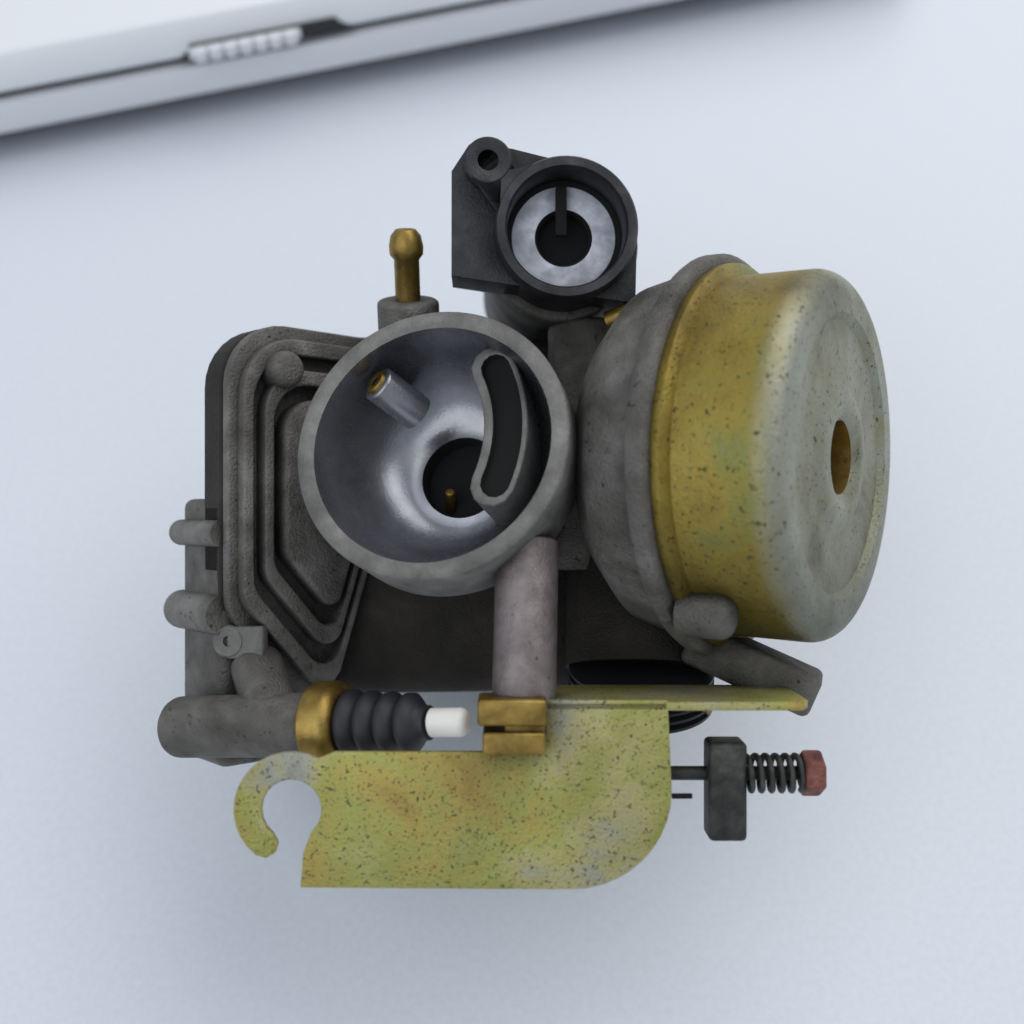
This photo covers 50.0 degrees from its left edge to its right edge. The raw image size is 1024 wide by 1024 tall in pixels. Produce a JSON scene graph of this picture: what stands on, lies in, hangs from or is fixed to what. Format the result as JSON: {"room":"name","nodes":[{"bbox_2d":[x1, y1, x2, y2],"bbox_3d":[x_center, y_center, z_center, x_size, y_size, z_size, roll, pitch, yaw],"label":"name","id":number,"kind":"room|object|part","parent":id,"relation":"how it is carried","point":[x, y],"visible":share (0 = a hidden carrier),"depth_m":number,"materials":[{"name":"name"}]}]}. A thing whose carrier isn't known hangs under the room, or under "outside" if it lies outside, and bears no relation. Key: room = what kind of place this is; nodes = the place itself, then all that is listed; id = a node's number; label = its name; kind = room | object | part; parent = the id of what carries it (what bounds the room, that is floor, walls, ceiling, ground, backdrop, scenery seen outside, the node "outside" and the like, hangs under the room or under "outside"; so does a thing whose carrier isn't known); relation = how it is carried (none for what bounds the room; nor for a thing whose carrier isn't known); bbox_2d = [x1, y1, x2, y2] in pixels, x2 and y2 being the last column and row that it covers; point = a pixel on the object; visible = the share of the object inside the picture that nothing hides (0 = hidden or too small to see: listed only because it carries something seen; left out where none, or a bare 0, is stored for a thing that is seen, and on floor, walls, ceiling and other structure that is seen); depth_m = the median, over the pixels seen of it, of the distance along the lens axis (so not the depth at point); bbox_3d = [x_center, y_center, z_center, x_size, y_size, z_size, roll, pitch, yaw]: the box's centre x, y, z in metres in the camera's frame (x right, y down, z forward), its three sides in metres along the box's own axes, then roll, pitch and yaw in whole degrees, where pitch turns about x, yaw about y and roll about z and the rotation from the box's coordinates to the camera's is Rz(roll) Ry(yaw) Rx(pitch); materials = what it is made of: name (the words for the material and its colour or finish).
{"room":"workshop tabletop","nodes":[
{"label":"workshop tabletop","id":0,"kind":"room"},
{"bbox_2d":[0,0,1023,1023],"bbox_3d":[0.000,-0.033,0.257,2.400,0.030,1.800,0,60,0],"label":"table","id":1,"kind":"object","parent":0,"point":[878,145],"depth_m":0.22,"materials":[{"name":"white laminate"}]},
{"bbox_2d":[0,0,674,133],"bbox_3d":[-0.096,-0.213,0.328,0.360,0.028,0.253,-15,61,-8],"label":"laptop","id":2,"kind":"object","parent":1,"relation":"on","point":[61,60],"visible":1,"depth_m":0.26,"materials":[{"name":"white plastic"}]},
{"bbox_3d":[-0.097,-0.218,0.321,0.360,0.009,0.250,-15,61,-8],"label":"lid","id":3,"kind":"part","parent":2,"relation":"part of","materials":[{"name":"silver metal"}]},
{"bbox_2d":[157,137,889,888],"bbox_3d":[0.001,0.006,0.166,0.108,0.087,0.113,39,67,20],"label":"carburetor","id":4,"kind":"object","parent":1,"relation":"on","point":[583,502],"visible":1,"depth_m":0.15,"materials":[{"name":"metal"}]},
{"bbox_3d":[-0.038,0.019,0.157,0.006,0.002,0.005,-1,87,11],"label":"mount lug arm","id":5,"kind":"part","parent":4,"relation":"part of"},
{"bbox_3d":[-0.007,0.036,0.139,0.055,0.001,0.024,0,90,0],"label":"choke lever plate","id":6,"kind":"part","parent":4,"relation":"part of","materials":[{"name":"yellow metal"}]},
{"bbox_3d":[0.002,0.015,0.143,0.008,0.008,0.022,0,78,6],"label":"choke pivot post","id":7,"kind":"part","parent":4,"relation":"part of","materials":[{"name":"metal"}]},
{"bbox_2d":[547,685,807,710],"bbox_3d":[0.021,0.024,0.145,0.034,0.014,0.001,0,90,0],"label":"metal bracket","id":8,"kind":"object","parent":4,"relation":"attached to","point":[559,697],"depth_m":0.14,"materials":[{"name":"yellow metal"}]},
{"bbox_2d":[575,254,889,654],"bbox_3d":[0.033,-0.007,0.155,0.049,0.055,0.057,0,60,0],"label":"bowl","id":9,"kind":"object","parent":4,"relation":"on","point":[732,420],"depth_m":0.14,"materials":[{"name":"yellow metal"}]},
{"bbox_3d":[0.034,0.022,0.154,0.019,0.008,0.006,24,97,15],"label":"adjuster arm","id":10,"kind":"part","parent":4,"relation":"part of"}
]}

